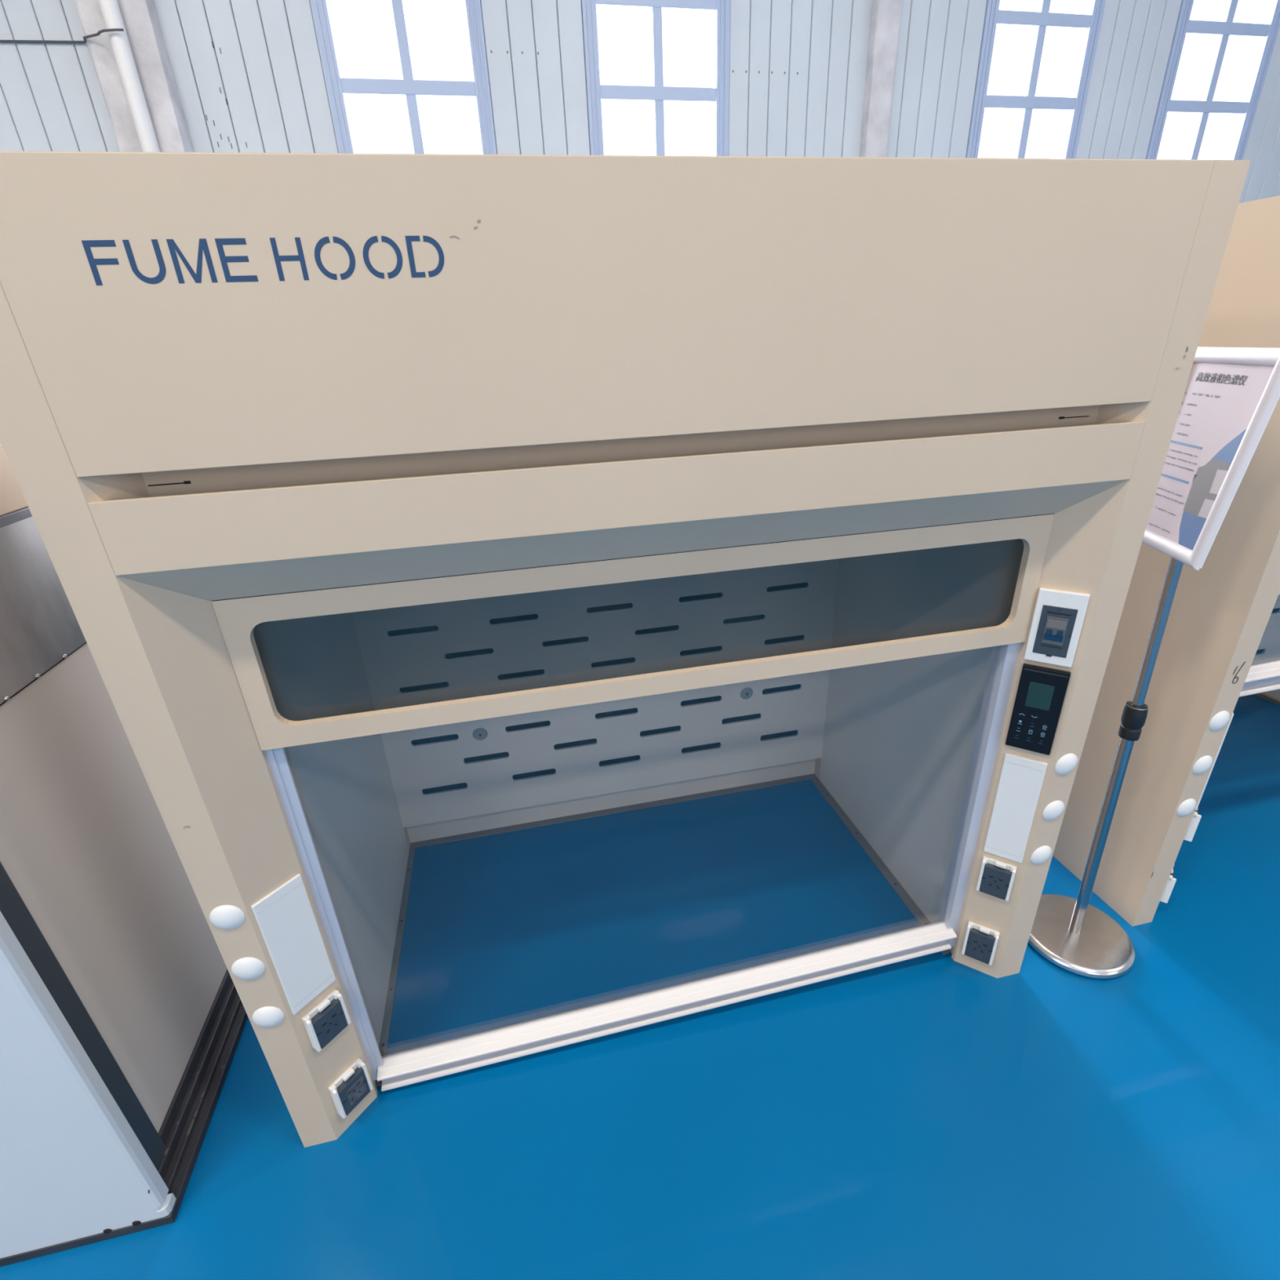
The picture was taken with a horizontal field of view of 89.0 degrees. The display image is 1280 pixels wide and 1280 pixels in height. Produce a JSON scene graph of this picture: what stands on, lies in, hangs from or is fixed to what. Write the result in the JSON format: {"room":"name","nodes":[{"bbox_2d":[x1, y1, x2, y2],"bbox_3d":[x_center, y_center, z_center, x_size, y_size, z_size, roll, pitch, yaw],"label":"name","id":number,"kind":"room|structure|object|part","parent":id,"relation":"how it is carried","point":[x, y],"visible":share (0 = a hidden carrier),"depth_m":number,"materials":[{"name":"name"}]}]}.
{"room":"laboratory","nodes":[
{"label":"laboratory","id":0,"kind":"room"},
{"bbox_2d":[0,694,1279,1279],"bbox_3d":[1.746,1.419,0.644,17.500,0.100,13.300,-7,25,-10],"label":"floor","id":1,"kind":"structure","parent":0,"point":[934,1116],"depth_m":1.48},
{"bbox_2d":[0,442,248,1266],"bbox_3d":[-1.704,0.320,1.325,1.274,1.620,1.016,-7,25,-10],"label":"tall cabinet","id":2,"kind":"object","parent":1,"relation":"on","point":[123,1016],"visible":0.58,"depth_m":1.25,"materials":[{"name":"grey metal"}]},
{"bbox_3d":[-1.176,-0.385,1.208,0.005,0.263,0.880,-7,25,-10],"label":"panel","id":3,"kind":"part","parent":2,"relation":"part of","materials":[{"name":"beige paint"}]},
{"bbox_3d":[-1.165,-0.132,1.323,0.004,0.278,0.880,-7,25,-10],"label":"steel plate","id":4,"kind":"part","parent":2,"relation":"part of","materials":[{"name":"silver metal"}]},
{"bbox_3d":[-1.602,0.509,0.884,1.272,1.587,0.029,-7,25,-10],"label":"door","id":5,"kind":"part","parent":2,"relation":"part of","materials":[{"name":"white metal"}]},
{"bbox_2d":[0,151,1250,1147],"bbox_3d":[0.001,-0.004,1.653,1.800,1.800,0.984,-7,25,-10],"label":"fume hood","id":6,"kind":"object","parent":1,"relation":"on","point":[383,508],"visible":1,"depth_m":1.04,"materials":[{"name":"beige paint"}]},
{"bbox_3d":[-0.809,0.098,1.511,0.142,1.798,0.975,-7,25,-10],"label":"post","id":7,"kind":"part","parent":6,"relation":"part of","materials":[{"name":"beige metal"}]},
{"bbox_3d":[-0.664,0.591,1.260,0.006,0.288,0.093,13,29,31],"label":"blank plate","id":8,"kind":"part","parent":6,"relation":"part of","materials":[{"name":"white plastic"}]},
{"bbox_3d":[-0.631,0.583,1.341,0.030,0.952,0.040,-7,25,-10],"label":"guide rail","id":9,"kind":"part","parent":6,"relation":"part of","materials":[{"name":"white metal"}]},
{"bbox_2d":[302,989,351,1052],"bbox_3d":[-0.647,0.786,1.347,0.068,0.092,0.068,-7,25,-10],"label":"socket","id":10,"kind":"object","parent":6,"relation":"attached to","point":[329,1014],"depth_m":1.33,"materials":[{"name":"grey plastic"}]},
{"bbox_2d":[328,1057,373,1119],"bbox_3d":[-0.638,0.990,1.439,0.068,0.094,0.068,-7,25,-10],"label":"socket","id":11,"kind":"object","parent":6,"relation":"attached to","point":[351,1084],"depth_m":1.43,"materials":[{"name":"grey plastic"}]},
{"bbox_3d":[0.070,-0.478,0.935,1.664,0.347,0.031,-7,25,-10],"label":"header panel","id":12,"kind":"part","parent":6,"relation":"part of","materials":[{"name":"beige paint"}]},
{"bbox_3d":[-0.100,-0.193,2.084,1.540,1.797,0.020,-7,25,-10],"label":"panel","id":13,"kind":"part","parent":6,"relation":"part of","materials":[{"name":"white metal"}]},
{"bbox_3d":[0.083,-0.241,1.035,1.664,0.101,0.017,-7,25,-10],"label":"fascia panel","id":14,"kind":"part","parent":6,"relation":"part of","materials":[{"name":"beige paint"}]},
{"bbox_3d":[0.080,-0.176,1.098,1.665,0.077,0.077,-7,25,-10],"label":"soffit panel","id":15,"kind":"part","parent":6,"relation":"part of","materials":[{"name":"beige paint"}]},
{"bbox_3d":[-0.036,-0.824,1.286,1.800,0.002,0.974,-7,25,-10],"label":"panel","id":16,"kind":"part","parent":6,"relation":"part of","materials":[{"name":"beige paint"}]},
{"bbox_3d":[0.078,-0.031,1.209,1.514,0.276,0.016,-7,25,-10],"label":"transom frame","id":17,"kind":"part","parent":6,"relation":"part of","materials":[{"name":"beige paint"}]},
{"bbox_3d":[0.117,0.886,1.633,1.482,0.060,0.047,-7,25,-10],"label":"sash handle","id":18,"kind":"part","parent":6,"relation":"part of","materials":[{"name":"white metal"}]},
{"bbox_3d":[0.822,0.399,1.602,0.034,0.952,0.040,-7,25,-10],"label":"guide rail","id":19,"kind":"part","parent":6,"relation":"part of","materials":[{"name":"white metal"}]},
{"bbox_2d":[961,920,999,965],"bbox_3d":[0.896,0.798,1.715,0.066,0.104,0.066,-7,25,-10],"label":"socket","id":20,"kind":"object","parent":6,"relation":"attached to","point":[980,940],"depth_m":1.71,"materials":[{"name":"grey plastic"}]},
{"bbox_2d":[976,856,1016,901],"bbox_3d":[0.887,0.594,1.623,0.066,0.099,0.066,-7,25,-10],"label":"socket","id":21,"kind":"object","parent":6,"relation":"attached to","point":[996,876],"depth_m":1.62,"materials":[{"name":"grey plastic"}]},
{"bbox_3d":[0.885,0.401,1.541,0.084,0.289,0.006,13,29,31],"label":"blank plate","id":22,"kind":"part","parent":6,"relation":"part of","materials":[{"name":"white plastic"}]},
{"bbox_3d":[0.810,-0.107,1.803,0.142,1.798,0.975,-7,25,-10],"label":"post","id":23,"kind":"part","parent":6,"relation":"part of","materials":[{"name":"beige metal"}]},
{"bbox_3d":[0.869,0.153,1.427,0.088,0.204,0.013,13,29,31],"label":"control panel","id":24,"kind":"part","parent":6,"relation":"part of","materials":[{"name":"black plastic"}]},
{"bbox_3d":[0.862,0.070,1.384,0.082,0.004,0.001,13,29,31],"label":"panel trim","id":25,"kind":"part","parent":6,"relation":"part of","materials":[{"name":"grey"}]},
{"bbox_2d":[1045,628,1052,635],"bbox_3d":[0.846,-0.016,1.347,0.010,0.013,0.004,13,29,31],"label":"switch","id":26,"kind":"object","parent":6,"relation":"attached to","point":[1048,631],"depth_m":1.35,"materials":[{"name":"blue"}]},
{"bbox_2d":[1043,633,1063,642],"bbox_3d":[0.855,-0.005,1.348,0.034,0.013,0.002,13,29,31],"label":"switch","id":27,"kind":"object","parent":6,"relation":"attached to","point":[1047,637],"depth_m":1.35,"materials":[{"name":"blue plastic"}]},
{"bbox_2d":[1056,630,1063,637],"bbox_3d":[0.862,-0.012,1.338,0.010,0.013,0.004,13,29,31],"label":"switch","id":28,"kind":"object","parent":6,"relation":"attached to","point":[1060,633],"depth_m":1.34,"materials":[{"name":"blue plastic"}]},
{"bbox_2d":[1027,346,1279,978],"bbox_3d":[1.187,0.133,1.566,0.282,1.525,0.360,-7,25,-10],"label":"sign stand","id":29,"kind":"object","parent":1,"relation":"on","point":[1231,396],"visible":0.98,"depth_m":1.39,"materials":[{"name":"metal"}]},
{"bbox_2d":[1148,391,1217,533],"bbox_3d":[1.162,-0.384,1.408,0.031,0.277,0.140,1,25,8],"label":"print","id":30,"kind":"object","parent":29,"relation":"attached to","point":[1196,428],"depth_m":1.39,"materials":[{"name":"grey paper"}]},
{"bbox_2d":[1182,459,1230,519],"bbox_3d":[1.144,-0.307,1.318,0.013,0.111,0.090,1,25,8],"label":"picture","id":31,"kind":"object","parent":29,"relation":"attached to","point":[1207,481],"depth_m":1.32,"materials":[{"name":"grey paper"}]},
{"bbox_3d":[1.155,-0.388,1.363,0.056,0.408,0.302,1,25,8],"label":"sheet frame","id":32,"kind":"part","parent":29,"relation":"part of","materials":[{"name":"white metal"}]},
{"bbox_3d":[1.141,-0.312,1.285,0.005,0.048,0.034,1,25,8],"label":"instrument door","id":33,"kind":"part","parent":29,"relation":"part of","materials":[{"name":"grey"}]},
{"bbox_2d":[1053,195,1279,926],"bbox_3d":[2.151,-0.353,2.064,1.800,1.920,0.984,-7,25,-10],"label":"fume hood","id":34,"kind":"object","parent":1,"relation":"on","point":[1220,646],"visible":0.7,"depth_m":1.65,"materials":[{"name":"beige paint"}]},
{"bbox_2d":[1160,863,1176,903],"bbox_3d":[1.515,0.695,1.876,0.068,0.094,0.068,-7,25,-10],"label":"socket","id":35,"kind":"object","parent":34,"relation":"attached to","point":[1170,884],"depth_m":1.85,"materials":[{"name":"grey plastic"}]},
{"bbox_2d":[1183,808,1201,841],"bbox_3d":[1.506,0.491,1.783,0.068,0.092,0.068,-7,25,-10],"label":"socket","id":36,"kind":"object","parent":34,"relation":"attached to","point":[1195,820],"depth_m":1.75,"materials":[{"name":"grey plastic"}]},
{"bbox_3d":[1.488,0.296,1.696,0.006,0.288,0.093,13,29,31],"label":"blank plate","id":37,"kind":"part","parent":34,"relation":"part of","materials":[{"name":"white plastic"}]},
{"bbox_3d":[2.116,-1.119,1.722,1.800,0.002,0.974,-7,25,-10],"label":"panel","id":38,"kind":"part","parent":34,"relation":"part of","materials":[{"name":"beige paint"}]},
{"bbox_3d":[2.242,-0.014,1.795,1.482,0.060,0.047,-7,25,-10],"label":"sash handle","id":39,"kind":"part","parent":34,"relation":"part of","materials":[{"name":"white metal"}]},
{"bbox_3d":[2.963,-0.402,2.240,0.142,1.798,0.975,-7,25,-10],"label":"post","id":40,"kind":"part","parent":34,"relation":"part of","materials":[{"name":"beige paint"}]},
{"bbox_2d":[0,0,1279,203],"bbox_3d":[0.255,-4.001,5.107,17.500,6.200,0.202,-7,25,-10],"label":"wall","id":41,"kind":"structure","parent":0,"point":[249,74],"depth_m":4.87,"materials":[{"name":"grey"}]},
{"bbox_2d":[0,28,124,43],"bbox_3d":[-5.710,-3.471,3.650,5.166,0.049,0.297,-7,25,-10],"label":"cable","id":42,"kind":"object","parent":41,"relation":"attached to","point":[100,32],"visible":1,"depth_m":4.10,"materials":[{"name":"grey plastic"}]},
{"bbox_2d":[97,0,159,151],"bbox_3d":[-3.219,-3.424,4.179,0.112,6.200,0.112,-7,25,-10],"label":"drain pipe","id":43,"kind":"object","parent":41,"relation":"attached to","point":[110,10],"visible":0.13,"depth_m":4.09,"materials":[{"name":"white plastic"}]},
{"bbox_2d":[73,0,195,152],"bbox_3d":[-3.264,-3.478,4.304,0.420,6.200,0.165,-7,25,-10],"label":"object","id":44,"kind":"structure","parent":41,"relation":"attached to","point":[140,17],"depth_m":4.18,"materials":[{"name":"paint"}]},
{"bbox_2d":[310,0,496,154],"bbox_3d":[-1.621,-3.624,4.765,1.110,4.210,0.120,-7,25,-10],"label":"window","id":45,"kind":"structure","parent":41,"relation":"in","point":[338,87],"depth_m":4.57,"materials":[{"name":"blue"}]},
{"bbox_2d":[581,0,729,155],"bbox_3d":[0.150,-3.848,5.084,1.100,4.210,0.120,-7,25,-10],"label":"window","id":46,"kind":"structure","parent":41,"relation":"in","point":[717,95],"depth_m":4.87,"materials":[{"name":"blue"}]},
{"bbox_2d":[859,0,902,157],"bbox_3d":[1.915,-4.147,5.265,0.226,6.200,0.105,-7,25,-10],"label":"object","id":47,"kind":"structure","parent":41,"relation":"attached to","point":[885,18],"depth_m":5.10,"materials":[{"name":"paint"}]},
{"bbox_2d":[965,0,1106,158],"bbox_3d":[3.289,-4.246,5.649,1.070,4.210,0.120,-7,25,-10],"label":"window","id":48,"kind":"structure","parent":41,"relation":"in","point":[1088,24],"depth_m":5.41,"materials":[{"name":"blue"}]},
{"bbox_2d":[1145,0,1279,159],"bbox_3d":[5.061,-4.470,5.968,1.053,4.210,0.120,-7,25,-10],"label":"window","id":49,"kind":"structure","parent":41,"relation":"in","point":[1264,33],"depth_m":5.73,"materials":[{"name":"blue"}]}
]}

